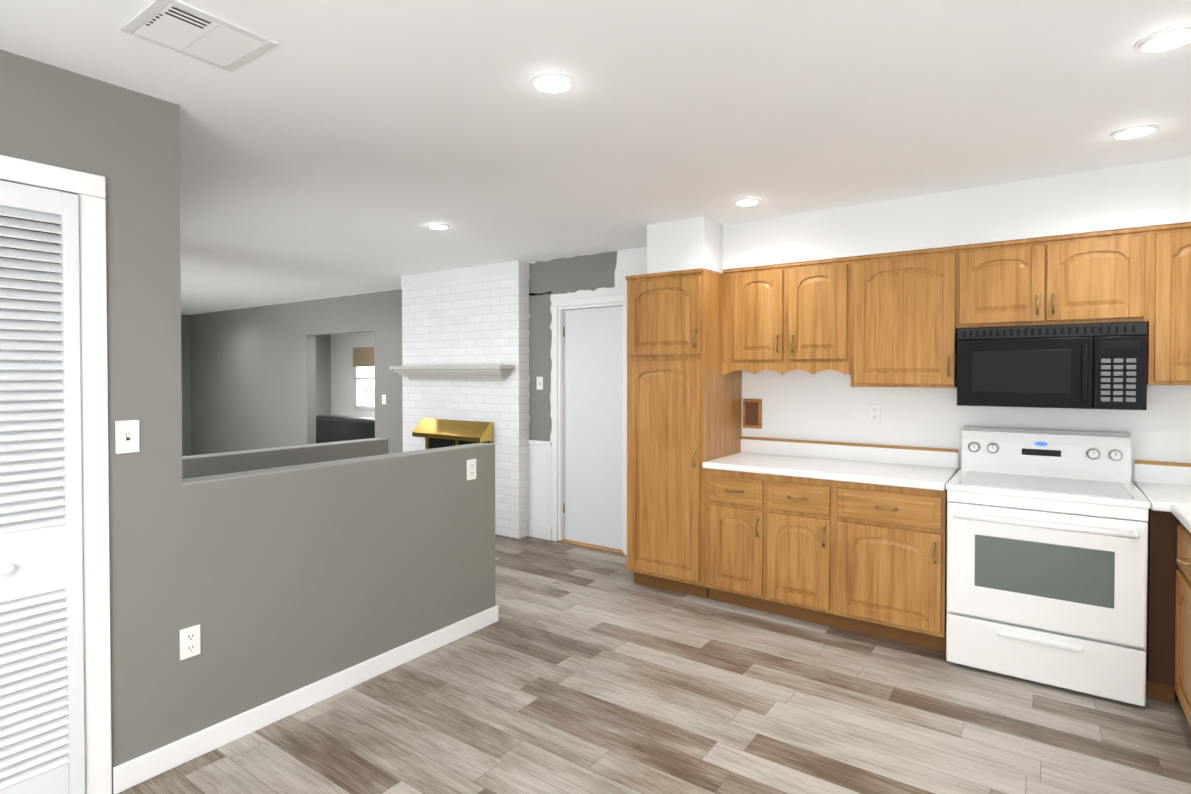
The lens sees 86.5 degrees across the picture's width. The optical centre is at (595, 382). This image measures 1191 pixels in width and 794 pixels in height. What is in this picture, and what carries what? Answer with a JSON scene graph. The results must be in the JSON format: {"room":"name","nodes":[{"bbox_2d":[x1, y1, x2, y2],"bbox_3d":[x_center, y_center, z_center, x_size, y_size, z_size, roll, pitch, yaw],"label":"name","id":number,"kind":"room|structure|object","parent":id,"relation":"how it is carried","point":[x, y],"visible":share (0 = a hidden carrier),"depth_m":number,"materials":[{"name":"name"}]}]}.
{"room":"kitchen","nodes":[
{"label":"kitchen","id":0,"kind":"room"},
{"bbox_2d":[0,49,495,793],"bbox_3d":[-1.943,0.205,1.950,0.120,2.480,4.494,1,1,35],"label":"wall","id":1,"kind":"structure","parent":0,"point":[295,577],"depth_m":2.44,"materials":[{"name":"grey paint"}]},
{"bbox_2d":[0,180,85,793],"bbox_3d":[-1.937,0.409,1.796,0.071,2.075,0.785,1,1,35],"label":"door","id":2,"kind":"structure","parent":1,"relation":"in","point":[42,723],"depth_m":2.03,"materials":[{"name":"white wood"}]},
{"bbox_2d":[0,155,111,793],"bbox_3d":[-1.959,0.372,1.811,0.018,2.150,0.935,1,1,35],"label":"trim","id":3,"kind":"structure","parent":1,"relation":"attached to","point":[89,189],"depth_m":2.15,"materials":[{"name":"white wood"}]},
{"bbox_2d":[115,420,139,453],"bbox_3d":[-1.654,0.191,2.239,0.016,0.116,0.072,1,1,35],"label":"light switch","id":4,"kind":"object","parent":1,"relation":"attached to","point":[127,437],"visible":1,"depth_m":2.24,"materials":[{"name":"white plastic"}]},
{"bbox_2d":[180,624,200,659],"bbox_3d":[-1.544,0.989,2.411,0.009,0.116,0.072,1,1,35],"label":"outlet","id":5,"kind":"object","parent":1,"relation":"attached to","point":[190,641],"visible":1,"depth_m":2.41,"materials":[{"name":"white plastic"}]},
{"bbox_2d":[112,605,498,793],"bbox_3d":[-1.933,1.397,1.969,0.134,0.095,4.508,1,1,35],"label":"baseboard","id":6,"kind":"structure","parent":1,"relation":"attached to","point":[145,767],"depth_m":2.69,"materials":[{"name":"white wood"}]},
{"bbox_2d":[467,459,475,479],"bbox_3d":[-0.703,0.492,3.592,0.009,0.116,0.072,1,1,35],"label":"outlet","id":7,"kind":"object","parent":1,"relation":"attached to","point":[471,469],"visible":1,"depth_m":3.58,"materials":[{"name":"white plastic"}]},
{"bbox_2d":[181,314,330,455],"bbox_3d":[-7.672,0.095,9.812,0.100,2.480,10.700,1,1,35],"label":"wall","id":8,"kind":"structure","parent":0,"point":[323,374],"depth_m":10.80,"materials":[{"name":"grey paint"}]},
{"bbox_2d":[182,438,387,478],"bbox_3d":[-2.659,0.199,2.376,0.120,2.480,4.360,1,1,35],"label":"wall","id":9,"kind":"structure","parent":0,"point":[193,466],"depth_m":3.54,"materials":[{"name":"grey paint"}]},
{"bbox_2d":[190,289,402,454],"bbox_3d":[-4.260,0.106,9.006,6.600,2.480,0.130,1,1,35],"label":"wall","id":10,"kind":"structure","parent":0,"point":[253,378],"depth_m":9.20,"materials":[{"name":"paint"}]},
{"bbox_2d":[382,395,385,403],"bbox_3d":[-2.589,0.204,7.733,0.072,0.116,0.016,1,1,35],"label":"light switch","id":11,"kind":"object","parent":10,"relation":"attached to","point":[383,399],"visible":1,"depth_m":7.73,"materials":[{"name":"white plastic"}]},
{"bbox_2d":[331,332,374,417],"bbox_3d":[-2.719,0.077,11.094,6.700,2.480,0.120,1,1,35],"label":"wall","id":12,"kind":"structure","parent":0,"point":[343,383],"depth_m":12.61,"materials":[{"name":"white paint"}]},
{"bbox_2d":[352,347,374,408],"bbox_3d":[-4.246,-0.092,12.137,1.160,1.190,0.160,1,1,35],"label":"window","id":13,"kind":"structure","parent":12,"relation":"in","point":[363,361],"depth_m":12.32,"materials":[{"name":"white glass"}]},
{"bbox_2d":[401,260,528,538],"bbox_3d":[-1.166,0.143,6.350,1.632,2.480,0.628,1,1,35],"label":"brick wall","id":14,"kind":"structure","parent":0,"point":[476,315],"depth_m":5.90,"materials":[{"name":"white brick"}]},
{"bbox_2d":[389,365,514,380],"bbox_3d":[-1.398,-0.093,6.011,1.530,0.142,0.197,1,1,35],"label":"mantel shelf","id":15,"kind":"object","parent":14,"relation":"attached to","point":[474,372],"visible":1,"depth_m":5.90,"materials":[{"name":"grey wood"}]},
{"bbox_2d":[412,418,493,448],"bbox_3d":[-1.370,0.873,6.021,0.940,1.030,0.170,1,1,35],"label":"hood","id":16,"kind":"object","parent":14,"relation":"attached to","point":[437,433],"visible":0.35,"depth_m":6.00,"materials":[{"name":"gold metal"}]},
{"bbox_2d":[0,0,1190,314],"bbox_3d":[-2.316,-1.121,5.938,13.300,0.060,10.800,1,1,35],"label":"ceiling","id":17,"kind":"structure","parent":0,"point":[334,148],"depth_m":2.45,"materials":[{"name":"white paint"}]},
{"bbox_2d":[120,0,277,71],"bbox_3d":[-1.176,-1.029,1.883,0.300,0.011,0.310,1,1,35],"label":"ceiling vent","id":18,"kind":"object","parent":17,"relation":"in","point":[182,27],"visible":1,"depth_m":1.86,"materials":[{"name":"white"}]},
{"bbox_2d":[426,223,450,229],"bbox_3d":[-1.069,-1.062,4.308,0.164,0.010,0.164,1,1,35],"label":"recessed light","id":19,"kind":"object","parent":17,"relation":"in","point":[438,226],"visible":0.96,"depth_m":4.28,"materials":[{"name":"white"}]},
{"bbox_2d":[529,71,576,93],"bbox_3d":[-0.147,-1.033,2.184,0.164,0.010,0.164,1,1,35],"label":"recessed light","id":20,"kind":"object","parent":17,"relation":"in","point":[551,82],"visible":1,"depth_m":2.17,"materials":[{"name":"white"}]},
{"bbox_2d":[733,198,761,205],"bbox_3d":[0.886,-1.054,3.695,0.164,0.010,0.164,1,1,35],"label":"recessed light","id":21,"kind":"object","parent":17,"relation":"in","point":[746,201],"visible":1,"depth_m":3.67,"materials":[{"name":"white"}]},
{"bbox_2d":[1109,124,1160,139],"bbox_3d":[2.237,-1.039,2.627,0.164,0.010,0.164,1,1,35],"label":"recessed light","id":22,"kind":"object","parent":17,"relation":"in","point":[1135,131],"visible":1,"depth_m":2.61,"materials":[{"name":"white"}]},
{"bbox_2d":[1133,24,1190,53],"bbox_3d":[1.723,-1.029,1.901,0.164,0.010,0.164,1,1,35],"label":"recessed light","id":23,"kind":"object","parent":17,"relation":"in","point":[1169,38],"visible":1,"depth_m":1.90,"materials":[{"name":"white"}]},
{"bbox_2d":[118,534,1190,793],"bbox_3d":[-2.316,1.419,5.973,13.300,0.060,10.800,1,1,35],"label":"floor","id":24,"kind":"structure","parent":0,"point":[580,670],"depth_m":2.70,"materials":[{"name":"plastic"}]},
{"bbox_2d":[316,415,374,443],"bbox_3d":[-3.328,0.911,9.381,1.600,0.860,0.900,1,1,35],"label":"sofa","id":25,"kind":"object","parent":24,"relation":"on","point":[333,428],"visible":0.19,"depth_m":9.03,"materials":[{"name":"black leather"}]},
{"bbox_2d":[626,268,741,598],"bbox_3d":[0.618,0.335,4.466,0.594,2.150,0.676,1,1,35],"label":"pantry cabinet","id":26,"kind":"object","parent":24,"relation":"on","point":[684,408],"visible":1,"depth_m":4.21,"materials":[{"name":"brown wood"}]},
{"bbox_2d":[704,468,777,613],"bbox_3d":[1.066,0.979,4.178,0.480,0.870,0.642,1,1,35],"label":"base cabinet","id":27,"kind":"object","parent":24,"relation":"on","point":[741,506],"depth_m":3.91,"materials":[{"name":"brown wood"}]},
{"bbox_2d":[778,472,833,626],"bbox_3d":[1.339,0.982,3.985,0.471,0.870,0.642,1,1,35],"label":"base cabinet","id":28,"kind":"object","parent":24,"relation":"on","point":[805,503],"depth_m":3.69,"materials":[{"name":"brown wood"}]},
{"bbox_2d":[834,480,946,651],"bbox_3d":[1.758,0.986,3.688,0.557,0.870,0.642,1,1,35],"label":"base cabinet","id":29,"kind":"object","parent":24,"relation":"on","point":[848,536],"depth_m":3.42,"materials":[{"name":"brown wood"}]},
{"bbox_2d":[702,452,957,487],"bbox_3d":[1.424,0.528,3.912,1.365,0.040,0.652,1,1,35],"label":"countertop","id":30,"kind":"structure","parent":29,"relation":"on","point":[922,475],"depth_m":3.77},
{"bbox_2d":[946,426,1150,706],"bbox_3d":[2.266,0.845,3.225,0.783,1.165,0.773,1,1,35],"label":"range","id":31,"kind":"object","parent":24,"relation":"on","point":[1047,555],"visible":1,"depth_m":3.00,"materials":[{"name":"white metal"}]},
{"bbox_2d":[1146,508,1173,701],"bbox_3d":[2.898,0.998,2.801,0.725,0.870,0.772,1,1,35],"label":"base cabinet","id":32,"kind":"object","parent":24,"relation":"on","point":[1160,584],"depth_m":2.80,"materials":[{"name":"brown wood"}]},
{"bbox_2d":[1134,480,1190,531],"bbox_3d":[1.671,0.567,1.063,0.725,0.040,5.016,1,1,35],"label":"countertop","id":33,"kind":"structure","parent":32,"relation":"on","point":[1176,497],"depth_m":2.88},
{"bbox_2d":[1170,516,1190,727],"bbox_3d":[2.543,1.006,2.236,0.652,0.870,0.670,1,1,35],"label":"base cabinet","id":34,"kind":"object","parent":24,"relation":"on","point":[1182,535],"depth_m":2.57,"materials":[{"name":"brown wood"}]},
{"bbox_2d":[529,247,1190,482],"bbox_3d":[0.845,0.165,4.795,6.800,2.480,0.120,1,1,35],"label":"wall","id":35,"kind":"structure","parent":0,"point":[829,405],"depth_m":3.96,"materials":[{"name":"white paint"}]},
{"bbox_2d":[527,440,551,540],"bbox_3d":[-0.499,0.956,5.666,0.268,0.875,0.030,1,1,35],"label":"wainscot panel","id":36,"kind":"object","parent":35,"relation":"attached to","point":[540,491],"visible":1,"depth_m":5.66,"materials":[{"name":"white wood"}]},
{"bbox_2d":[529,251,616,440],"bbox_3d":[-0.216,-0.280,5.464,0.966,1.621,0.001,1,1,35],"label":"paint","id":37,"kind":"object","parent":35,"relation":"attached to","point":[593,272],"visible":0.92,"depth_m":5.62,"materials":[{"name":"grey paint"}]},
{"bbox_2d":[537,377,542,389],"bbox_3d":[-0.502,0.003,5.660,0.072,0.116,0.016,1,1,35],"label":"light switch","id":38,"kind":"object","parent":37,"relation":"attached to","point":[539,383],"visible":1,"depth_m":5.66,"materials":[{"name":"white plastic"}]},
{"bbox_2d":[552,294,626,554],"bbox_3d":[-0.012,0.337,5.395,0.820,2.120,0.136,1,1,35],"label":"door frame","id":39,"kind":"structure","parent":35,"relation":"attached to","point":[558,418],"depth_m":5.54,"materials":[{"name":"white wood"}]},
{"bbox_2d":[557,539,623,554],"bbox_3d":[-0.019,1.391,5.400,0.700,0.012,0.120,1,1,35],"label":"trim","id":40,"kind":"structure","parent":35,"relation":"attached to","point":[602,548],"depth_m":5.36,"materials":[{"name":"brown wood"}]},
{"bbox_2d":[563,306,622,549],"bbox_3d":[-0.007,0.375,5.407,0.649,2.020,0.052,1,1,35],"label":"door","id":41,"kind":"structure","parent":35,"relation":"in","point":[593,431],"depth_m":5.39,"materials":[{"name":"white wood"}]},
{"bbox_2d":[743,399,761,428],"bbox_3d":[1.119,0.219,4.517,0.140,0.210,0.016,1,1,35],"label":"picture frame","id":42,"kind":"object","parent":35,"relation":"attached to","point":[752,413],"visible":1,"depth_m":4.51,"materials":[{"name":"brown wood"}]},
{"bbox_2d":[722,257,853,365],"bbox_3d":[1.292,-0.447,4.178,0.827,0.632,0.350,1,1,35],"label":"upper cabinet","id":43,"kind":"object","parent":35,"relation":"attached to","point":[797,313],"depth_m":4.01,"materials":[{"name":"brown wood"}]},
{"bbox_2d":[869,404,880,422],"bbox_3d":[1.786,0.196,4.048,0.072,0.116,0.009,1,1,35],"label":"outlet","id":44,"kind":"object","parent":35,"relation":"attached to","point":[875,413],"visible":1,"depth_m":4.04,"materials":[{"name":"white plastic"}]},
{"bbox_2d":[846,244,973,387],"bbox_3d":[1.885,-0.366,3.759,0.626,0.782,0.350,1,1,35],"label":"upper cabinet","id":45,"kind":"object","parent":35,"relation":"attached to","point":[896,319],"depth_m":3.61,"materials":[{"name":"brown wood"}]},
{"bbox_2d":[742,440,1190,483],"bbox_3d":[2.231,0.463,3.728,2.894,0.095,0.018,1,1,35],"label":"backsplash","id":46,"kind":"structure","parent":35,"relation":"attached to","point":[1152,473],"depth_m":3.97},
{"bbox_2d":[974,226,1153,327],"bbox_3d":[2.409,-0.526,3.385,0.810,0.452,0.350,1,1,35],"label":"upper cabinet","id":47,"kind":"object","parent":35,"relation":"attached to","point":[1101,277],"depth_m":3.20,"materials":[{"name":"brown wood"}]},
{"bbox_2d":[957,322,1147,409],"bbox_3d":[2.385,-0.084,3.354,0.785,0.418,0.439,1,1,35],"label":"microwave","id":48,"kind":"object","parent":47,"relation":"attached to","point":[1091,366],"visible":1,"depth_m":3.17,"materials":[{"name":"black"}]},
{"bbox_2d":[1147,222,1190,384],"bbox_3d":[3.028,-0.368,2.949,0.707,0.757,0.350,1,1,35],"label":"upper cabinet","id":49,"kind":"object","parent":35,"relation":"attached to","point":[1169,335],"depth_m":2.97,"materials":[{"name":"brown wood"}]},
{"bbox_2d":[647,156,1190,273],"bbox_3d":[1.885,-0.893,3.584,3.320,0.329,0.630,1,1,35],"label":"soffit","id":50,"kind":"structure","parent":0,"point":[1155,193],"depth_m":3.51,"materials":[{"name":"white paint"}]}
]}

